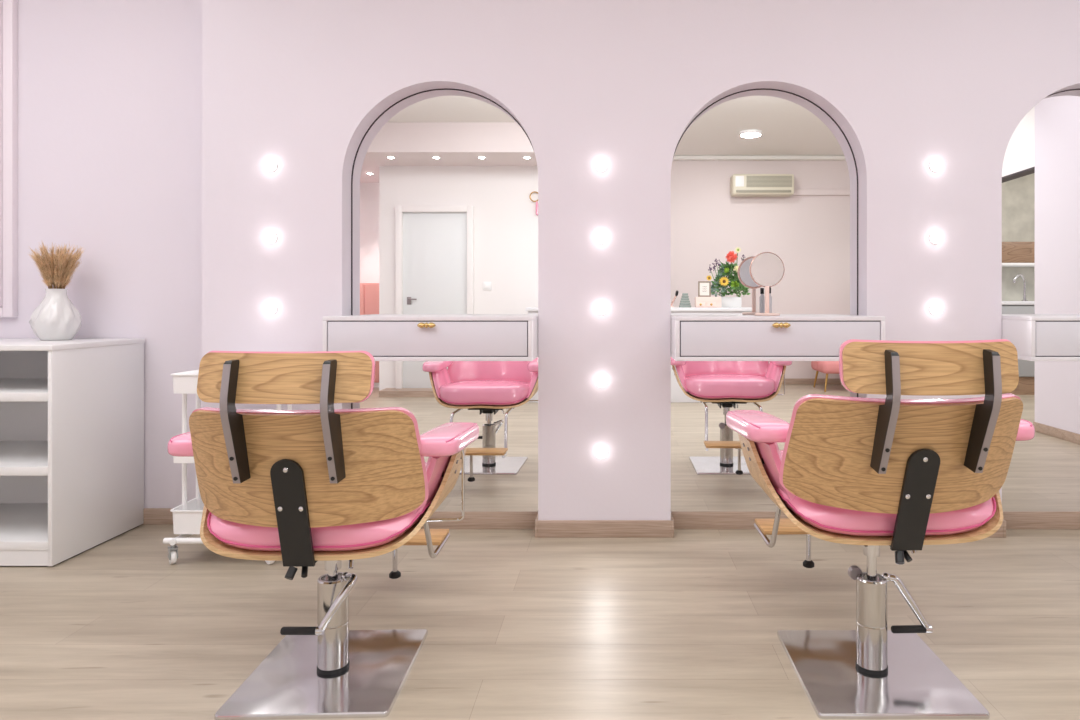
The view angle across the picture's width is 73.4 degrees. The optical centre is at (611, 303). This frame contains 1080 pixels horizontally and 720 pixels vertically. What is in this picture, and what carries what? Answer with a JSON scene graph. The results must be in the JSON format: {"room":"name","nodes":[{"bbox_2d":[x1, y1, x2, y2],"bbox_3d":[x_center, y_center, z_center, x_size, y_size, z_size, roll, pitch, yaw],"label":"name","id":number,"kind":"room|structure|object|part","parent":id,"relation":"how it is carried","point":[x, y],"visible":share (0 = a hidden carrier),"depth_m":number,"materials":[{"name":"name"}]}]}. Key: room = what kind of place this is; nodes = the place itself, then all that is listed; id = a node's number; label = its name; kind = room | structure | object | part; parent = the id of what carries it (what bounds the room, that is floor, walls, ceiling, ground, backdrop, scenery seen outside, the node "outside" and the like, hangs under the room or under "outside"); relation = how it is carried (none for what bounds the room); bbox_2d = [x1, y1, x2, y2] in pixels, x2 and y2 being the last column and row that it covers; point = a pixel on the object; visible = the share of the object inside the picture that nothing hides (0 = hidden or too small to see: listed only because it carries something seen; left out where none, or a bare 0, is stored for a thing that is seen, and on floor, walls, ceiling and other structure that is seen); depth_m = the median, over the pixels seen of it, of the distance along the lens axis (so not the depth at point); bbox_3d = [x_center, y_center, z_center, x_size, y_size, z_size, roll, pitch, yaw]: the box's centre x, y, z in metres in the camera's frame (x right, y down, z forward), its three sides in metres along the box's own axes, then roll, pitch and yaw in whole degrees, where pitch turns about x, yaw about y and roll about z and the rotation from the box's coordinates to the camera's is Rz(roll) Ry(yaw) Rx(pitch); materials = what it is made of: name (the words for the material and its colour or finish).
{"room":"salon","nodes":[
{"label":"salon","id":0,"kind":"room"},
{"bbox_2d":[0,0,201,507],"bbox_3d":[-2.495,-0.400,3.192,1.610,2.720,0.100,0,0,0],"label":"wall","id":1,"kind":"structure","parent":0,"point":[110,91],"depth_m":3.14,"materials":[{"name":"pink paint"}]},
{"bbox_2d":[0,0,17,316],"bbox_3d":[-2.936,-0.741,3.122,0.688,1.598,0.050,0,0,0],"label":"trim","id":2,"kind":"structure","parent":1,"relation":"attached to","point":[8,8],"depth_m":3.11,"materials":[{"name":"white"}]},
{"bbox_2d":[141,508,172,524],"bbox_3d":[-2.495,0.925,3.135,1.610,0.070,0.013,0,0,0],"label":"baseboard","id":3,"kind":"structure","parent":1,"relation":"attached to","point":[152,516],"depth_m":3.13,"materials":[{"name":"beige wood"}]},
{"bbox_2d":[0,525,1079,719],"bbox_3d":[1.450,0.990,0.025,9.500,0.060,6.450,0,0,0],"label":"floor","id":4,"kind":"structure","parent":0,"point":[519,625],"depth_m":2.21,"materials":[{"name":"brown wood"}]},
{"bbox_2d":[0,338,144,565],"bbox_3d":[-2.546,0.555,2.873,1.026,0.810,0.519,0,0,0],"label":"base cabinet","id":5,"kind":"object","parent":4,"relation":"on","point":[72,411],"visible":1,"depth_m":2.86,"materials":[{"name":"white wood"}]},
{"bbox_3d":[-2.546,0.339,2.872,0.988,0.032,0.502,0,0,0],"label":"shelf","id":6,"kind":"part","parent":5,"relation":"part of","materials":[{"name":"white plastic"}]},
{"bbox_3d":[-2.546,0.609,2.872,0.988,0.032,0.502,0,0,0],"label":"shelf","id":7,"kind":"part","parent":5,"relation":"part of","materials":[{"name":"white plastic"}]},
{"bbox_3d":[-2.546,0.881,2.872,0.988,0.032,0.502,0,0,0],"label":"panel","id":8,"kind":"part","parent":5,"relation":"part of","materials":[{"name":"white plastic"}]},
{"bbox_3d":[-2.546,0.562,3.128,0.988,0.784,0.010,0,0,0],"label":"panel","id":9,"kind":"part","parent":5,"relation":"part of","materials":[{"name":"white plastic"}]},
{"bbox_2d":[29,289,81,339],"bbox_3d":[-2.316,0.043,3.001,0.175,0.212,0.176,0,0,0],"label":"vase","id":10,"kind":"object","parent":5,"relation":"on","point":[56,317],"visible":1,"depth_m":2.95,"materials":[{"name":"white ceramic"}]},
{"bbox_2d":[29,240,82,288],"bbox_3d":[-2.311,-0.144,3.000,0.192,0.246,0.199,0,0,-41],"label":"dried grass","id":11,"kind":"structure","parent":10,"relation":"in","point":[54,274],"depth_m":2.97,"materials":[{"name":"brown plant"}]},
{"bbox_3d":[-2.546,0.160,2.873,1.026,0.020,0.519,0,0,0],"label":"panel","id":12,"kind":"part","parent":5,"relation":"part of","materials":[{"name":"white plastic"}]},
{"bbox_3d":[-2.044,0.562,2.876,0.016,0.784,0.515,0,0,0],"label":"panel","id":13,"kind":"part","parent":5,"relation":"part of","materials":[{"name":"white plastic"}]},
{"bbox_2d":[163,370,291,564],"bbox_3d":[-1.437,0.609,2.764,0.418,0.703,0.288,0,0,0],"label":"trolley","id":14,"kind":"object","parent":4,"relation":"on","point":[187,516],"visible":0.27,"depth_m":2.64,"materials":[{"name":"white plastic"}]},
{"bbox_3d":[-1.434,0.868,2.760,0.412,0.022,0.280,0,0,0],"label":"frame","id":15,"kind":"part","parent":14,"relation":"part of","materials":[{"name":"white"}]},
{"bbox_2d":[173,456,194,462],"bbox_3d":[-1.434,0.548,2.760,0.376,0.070,0.264,0,0,0],"label":"tray","id":16,"kind":"object","parent":14,"relation":"on","point":[176,459],"depth_m":2.64,"materials":[{"name":"white plastic"}]},
{"bbox_2d":[170,370,198,393],"bbox_3d":[-1.434,0.292,2.760,0.376,0.071,0.264,0,0,0],"label":"tray","id":17,"kind":"object","parent":14,"relation":"on","point":[183,382],"depth_m":2.63,"materials":[{"name":"white plastic"}]},
{"bbox_3d":[-1.612,0.565,2.715,0.017,0.590,0.017,0,0,0],"label":"post","id":18,"kind":"part","parent":14,"relation":"part of","materials":[{"name":"white plastic"}]},
{"bbox_2d":[170,498,203,533],"bbox_3d":[-1.434,0.799,2.760,0.376,0.088,0.264,0,0,0],"label":"tray","id":19,"kind":"object","parent":14,"relation":"on","point":[187,516],"depth_m":2.64,"materials":[{"name":"white plastic"}]},
{"bbox_3d":[-1.612,0.565,2.805,0.017,0.590,0.017,0,0,0],"label":"post","id":20,"kind":"part","parent":14,"relation":"part of","materials":[{"name":"white"}]},
{"bbox_3d":[-1.256,0.565,2.715,0.017,0.590,0.017,0,0,0],"label":"post","id":21,"kind":"part","parent":14,"relation":"part of","materials":[{"name":"white plastic"}]},
{"bbox_3d":[-1.256,0.565,2.805,0.017,0.590,0.017,0,0,0],"label":"post","id":22,"kind":"part","parent":14,"relation":"part of","materials":[{"name":"white"}]},
{"bbox_2d":[167,351,478,719],"bbox_3d":[-0.728,0.532,1.993,0.711,0.855,0.915,0,0,0],"label":"salon chair","id":23,"kind":"object","parent":4,"relation":"on","point":[296,488],"visible":1,"depth_m":1.68,"materials":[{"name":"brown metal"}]},
{"bbox_2d":[208,351,374,403],"bbox_3d":[-0.728,0.163,1.606,0.389,0.116,0.069,0,0,0],"label":"backrest","id":24,"kind":"object","parent":23,"relation":"on","point":[257,377],"depth_m":1.58,"materials":[{"name":"brown wood"}]},
{"bbox_2d":[192,407,428,525],"bbox_3d":[-0.728,0.377,1.691,0.557,0.280,0.186,0,0,0],"label":"backrest","id":25,"kind":"object","parent":23,"relation":"on","point":[381,477],"depth_m":1.65,"materials":[{"name":"brown wood"}]},
{"bbox_2d":[210,462,429,550],"bbox_3d":[-0.728,0.516,1.915,0.526,0.130,0.455,0,0,0],"label":"seat cushion","id":26,"kind":"object","parent":23,"relation":"on","point":[387,519],"depth_m":1.70,"materials":[{"name":"pink leather"}]},
{"bbox_3d":[-0.728,0.954,1.880,0.414,0.012,0.443,0,0,0],"label":"plate","id":27,"kind":"part","parent":23,"relation":"part of","materials":[{"name":"silver metal"}]},
{"bbox_3d":[-0.686,0.754,1.821,0.067,0.127,0.123,0,0,16],"label":"pump lever","id":28,"kind":"part","parent":23,"relation":"part of","materials":[{"name":"silver metal"}]},
{"bbox_3d":[-0.728,0.770,2.382,0.350,0.013,0.135,0,0,0],"label":"foot plate","id":29,"kind":"part","parent":23,"relation":"part of","materials":[{"name":"brown wood"}]},
{"bbox_3d":[-0.728,0.704,2.173,0.357,0.217,0.547,0,0,0],"label":"footrest frame","id":30,"kind":"part","parent":23,"relation":"part of","materials":[{"name":"silver metal"}]},
{"bbox_3d":[-0.510,0.483,1.898,0.263,0.233,0.011,0,0,0],"label":"rod","id":31,"kind":"part","parent":23,"relation":"part of","materials":[{"name":"silver metal"}]},
{"bbox_2d":[726,339,1034,718],"bbox_3d":[0.675,0.518,1.972,0.711,0.883,0.955,0,0,-2],"label":"salon chair","id":32,"kind":"object","parent":4,"relation":"on","point":[904,475],"visible":1,"depth_m":1.67,"materials":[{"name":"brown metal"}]},
{"bbox_3d":[0.668,0.668,2.173,0.357,0.217,0.546,0,0,-2],"label":"footrest frame","id":33,"kind":"part","parent":32,"relation":"part of","materials":[{"name":"silver metal"}]},
{"bbox_3d":[0.660,0.735,2.382,0.350,0.013,0.135,0,0,-2],"label":"foot plate","id":34,"kind":"part","parent":32,"relation":"part of","materials":[{"name":"brown wood"}]},
{"bbox_3d":[0.678,0.954,1.880,0.414,0.012,0.443,0,0,-2],"label":"plate","id":35,"kind":"part","parent":32,"relation":"part of","materials":[{"name":"silver metal"}]},
{"bbox_2d":[776,450,993,535],"bbox_3d":[0.677,0.480,1.915,0.526,0.130,0.455,0,0,-2],"label":"seat cushion","id":36,"kind":"object","parent":32,"relation":"on","point":[809,501],"depth_m":1.70,"materials":[{"name":"pink leather"}]},
{"bbox_2d":[779,393,1020,500],"bbox_3d":[0.685,0.343,1.665,0.557,0.277,0.210,0,0,-2],"label":"backrest","id":37,"kind":"object","parent":32,"relation":"on","point":[833,450],"depth_m":1.62,"materials":[{"name":"brown wood"}]},
{"bbox_3d":[0.768,0.780,1.881,0.129,0.156,0.024,0,0,0],"label":"pump lever","id":38,"kind":"part","parent":32,"relation":"part of","materials":[{"name":"silver metal"}]},
{"bbox_2d":[839,339,1009,392],"bbox_3d":[0.689,0.136,1.563,0.389,0.119,0.061,0,0,-2],"label":"headrest cover","id":39,"kind":"object","parent":32,"relation":"on","point":[925,366],"depth_m":1.53,"materials":[{"name":"brown wood"}]},
{"bbox_2d":[202,0,1079,519],"bbox_3d":[0.755,-0.400,3.079,4.890,2.720,0.225,0,0,0],"label":"wall","id":40,"kind":"structure","parent":0,"point":[298,85],"depth_m":2.97,"materials":[{"name":"pink paint"}]},
{"bbox_2d":[264,303,276,314],"bbox_3d":[-1.403,0.021,2.953,0.048,0.048,0.047,0,0,0],"label":"bulb","id":41,"kind":"object","parent":40,"relation":"attached to","point":[270,308],"visible":1,"depth_m":2.94,"materials":[{"name":"white glass"}]},
{"bbox_2d":[264,160,276,171],"bbox_3d":[-1.403,-0.569,2.953,0.048,0.048,0.047,0,0,0],"label":"bulb","id":42,"kind":"object","parent":40,"relation":"attached to","point":[270,165],"visible":1,"depth_m":2.94,"materials":[{"name":"white glass"}]},
{"bbox_2d":[264,232,276,243],"bbox_3d":[-1.403,-0.272,2.953,0.048,0.048,0.047,0,0,0],"label":"bulb","id":43,"kind":"object","parent":40,"relation":"attached to","point":[269,237],"visible":1,"depth_m":2.94,"materials":[{"name":"white glass"}]},
{"bbox_2d":[323,315,537,360],"bbox_3d":[-0.708,0.134,2.901,0.804,0.171,0.334,0,0,0],"label":"drawer unit","id":44,"kind":"object","parent":40,"relation":"attached to","point":[385,337],"visible":0.8,"depth_m":2.76,"materials":[{"name":"white paint"}]},
{"bbox_3d":[-0.708,0.081,2.748,0.072,0.023,0.028,0,0,0],"label":"handle","id":45,"kind":"part","parent":44,"relation":"part of","materials":[{"name":"gold metal"}]},
{"bbox_3d":[-0.708,0.134,2.776,0.764,0.131,0.028,0,0,0],"label":"drawer","id":46,"kind":"part","parent":44,"relation":"part of","materials":[{"name":"white paint"}]},
{"bbox_2d":[351,88,537,510],"bbox_3d":[-0.708,-0.017,3.075,0.808,1.804,0.014,0,0,0],"label":"arched mirror","id":47,"kind":"object","parent":40,"relation":"attached to","point":[444,182],"visible":0.84,"depth_m":3.07,"materials":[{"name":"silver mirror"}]},
{"bbox_2d":[421,511,537,528],"bbox_3d":[-0.708,0.922,3.077,0.782,0.075,0.022,0,0,0],"label":"baseboard","id":48,"kind":"structure","parent":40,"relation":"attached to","point":[472,519],"depth_m":3.07,"materials":[{"name":"beige wood"}]},
{"bbox_2d":[596,446,606,458],"bbox_3d":[-0.043,0.610,2.953,0.048,0.048,0.047,0,0,0],"label":"bulb","id":49,"kind":"object","parent":40,"relation":"attached to","point":[601,452],"visible":1,"depth_m":2.94,"materials":[{"name":"white glass"}]},
{"bbox_2d":[596,160,606,171],"bbox_3d":[-0.043,-0.569,2.953,0.048,0.048,0.047,0,0,0],"label":"bulb","id":50,"kind":"object","parent":40,"relation":"attached to","point":[601,165],"visible":1,"depth_m":2.94,"materials":[{"name":"white glass"}]},
{"bbox_2d":[596,232,606,243],"bbox_3d":[-0.043,-0.272,2.953,0.048,0.048,0.047,0,0,0],"label":"bulb","id":51,"kind":"object","parent":40,"relation":"attached to","point":[601,237],"visible":1,"depth_m":2.94,"materials":[{"name":"white glass"}]},
{"bbox_2d":[596,375,606,386],"bbox_3d":[-0.043,0.317,2.953,0.048,0.048,0.047,0,0,0],"label":"bulb","id":52,"kind":"object","parent":40,"relation":"attached to","point":[601,381],"visible":1,"depth_m":2.94,"materials":[{"name":"white glass"}]},
{"bbox_2d":[596,303,606,314],"bbox_3d":[-0.043,0.021,2.953,0.048,0.048,0.047,0,0,0],"label":"bulb","id":53,"kind":"object","parent":40,"relation":"attached to","point":[601,308],"visible":1,"depth_m":2.94,"materials":[{"name":"white glass"}]},
{"bbox_2d":[535,513,673,537],"bbox_3d":[-0.031,0.925,3.012,0.572,0.070,0.116,0,0,0],"label":"baseboard","id":54,"kind":"structure","parent":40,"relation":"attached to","point":[543,528],"depth_m":2.95,"materials":[{"name":"beige wood"}]},
{"bbox_2d":[671,511,787,528],"bbox_3d":[0.646,0.922,3.077,0.782,0.075,0.022,0,0,0],"label":"baseboard","id":55,"kind":"structure","parent":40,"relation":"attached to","point":[682,519],"depth_m":3.07,"materials":[{"name":"beige wood"}]},
{"bbox_2d":[671,88,857,510],"bbox_3d":[0.646,-0.017,3.075,0.808,1.804,0.014,0,0,0],"label":"arched mirror","id":56,"kind":"object","parent":40,"relation":"attached to","point":[755,172],"visible":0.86,"depth_m":3.07,"materials":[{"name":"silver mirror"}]},
{"bbox_2d":[671,315,884,360],"bbox_3d":[0.646,0.134,2.901,0.804,0.171,0.334,0,0,0],"label":"drawer unit","id":57,"kind":"object","parent":40,"relation":"attached to","point":[693,337],"visible":0.77,"depth_m":2.76,"materials":[{"name":"white paint"}]},
{"bbox_2d":[749,252,784,315],"bbox_3d":[0.632,-0.082,2.936,0.106,0.260,0.110,0,0,42],"label":"makeup mirror","id":58,"kind":"object","parent":57,"relation":"on","point":[766,269],"visible":1,"depth_m":2.93,"materials":[{"name":"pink mirror"}]},
{"bbox_3d":[0.632,-0.018,2.935,0.017,0.112,0.012,0,0,-4],"label":"stem","id":59,"kind":"part","parent":58,"relation":"part of","materials":[{"name":"beige plastic"}]},
{"bbox_3d":[0.632,-0.140,2.930,0.136,0.136,0.001,0,0,-4],"label":"glass","id":60,"kind":"part","parent":58,"relation":"part of","materials":[{"name":"pink mirror"}]},
{"bbox_2d":[769,287,771,312],"bbox_3d":[0.655,-0.011,3.000,0.022,0.118,0.022,0,0,0],"label":"bottle","id":61,"kind":"object","parent":57,"relation":"on","point":[770,296],"visible":0.41,"depth_m":2.99,"materials":[{"name":"grey plastic"}]},
{"bbox_3d":[0.646,0.134,2.776,0.764,0.131,0.028,0,0,0],"label":"drawer","id":62,"kind":"part","parent":57,"relation":"part of","materials":[{"name":"white paint"}]},
{"bbox_3d":[0.646,0.081,2.748,0.072,0.023,0.028,0,0,0],"label":"handle","id":63,"kind":"part","parent":57,"relation":"part of","materials":[{"name":"gold metal"}]},
{"bbox_2d":[929,160,942,171],"bbox_3d":[1.331,-0.569,2.953,0.048,0.048,0.047,0,0,0],"label":"bulb","id":64,"kind":"object","parent":40,"relation":"attached to","point":[935,165],"visible":1,"depth_m":2.94,"materials":[{"name":"white glass"}]},
{"bbox_2d":[929,232,942,243],"bbox_3d":[1.331,-0.272,2.953,0.048,0.048,0.047,0,0,0],"label":"bulb","id":65,"kind":"object","parent":40,"relation":"attached to","point":[935,237],"visible":1,"depth_m":2.94,"materials":[{"name":"white glass"}]},
{"bbox_2d":[929,303,942,314],"bbox_3d":[1.331,0.021,2.953,0.048,0.048,0.047,0,0,0],"label":"bulb","id":66,"kind":"object","parent":40,"relation":"attached to","point":[935,308],"visible":1,"depth_m":2.94,"materials":[{"name":"white glass"}]},
{"bbox_2d":[987,520,1005,537],"bbox_3d":[1.328,0.925,3.012,0.582,0.070,0.116,0,0,0],"label":"baseboard","id":67,"kind":"structure","parent":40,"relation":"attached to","point":[1001,532],"depth_m":2.95,"materials":[{"name":"beige wood"}]},
{"bbox_2d":[1002,89,1079,510],"bbox_3d":[2.010,-0.017,3.075,0.808,1.804,0.014,0,0,0],"label":"arched mirror","id":68,"kind":"object","parent":40,"relation":"attached to","point":[1041,167],"visible":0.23,"depth_m":3.07,"materials":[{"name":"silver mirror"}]},
{"bbox_2d":[1002,315,1079,360],"bbox_3d":[2.010,0.134,2.901,0.804,0.171,0.334,0,0,0],"label":"drawer unit","id":69,"kind":"object","parent":40,"relation":"attached to","point":[1034,337],"visible":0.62,"depth_m":2.76,"materials":[{"name":"white paint"}]},
{"bbox_3d":[2.010,0.134,2.776,0.764,0.131,0.028,0,0,0],"label":"drawer","id":70,"kind":"part","parent":69,"relation":"part of","materials":[{"name":"white paint"}]},
{"bbox_2d":[1003,511,1079,528],"bbox_3d":[2.010,0.922,3.077,0.782,0.075,0.022,0,0,0],"label":"baseboard","id":71,"kind":"structure","parent":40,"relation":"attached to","point":[1014,519],"depth_m":3.07,"materials":[{"name":"beige wood"}]}
]}

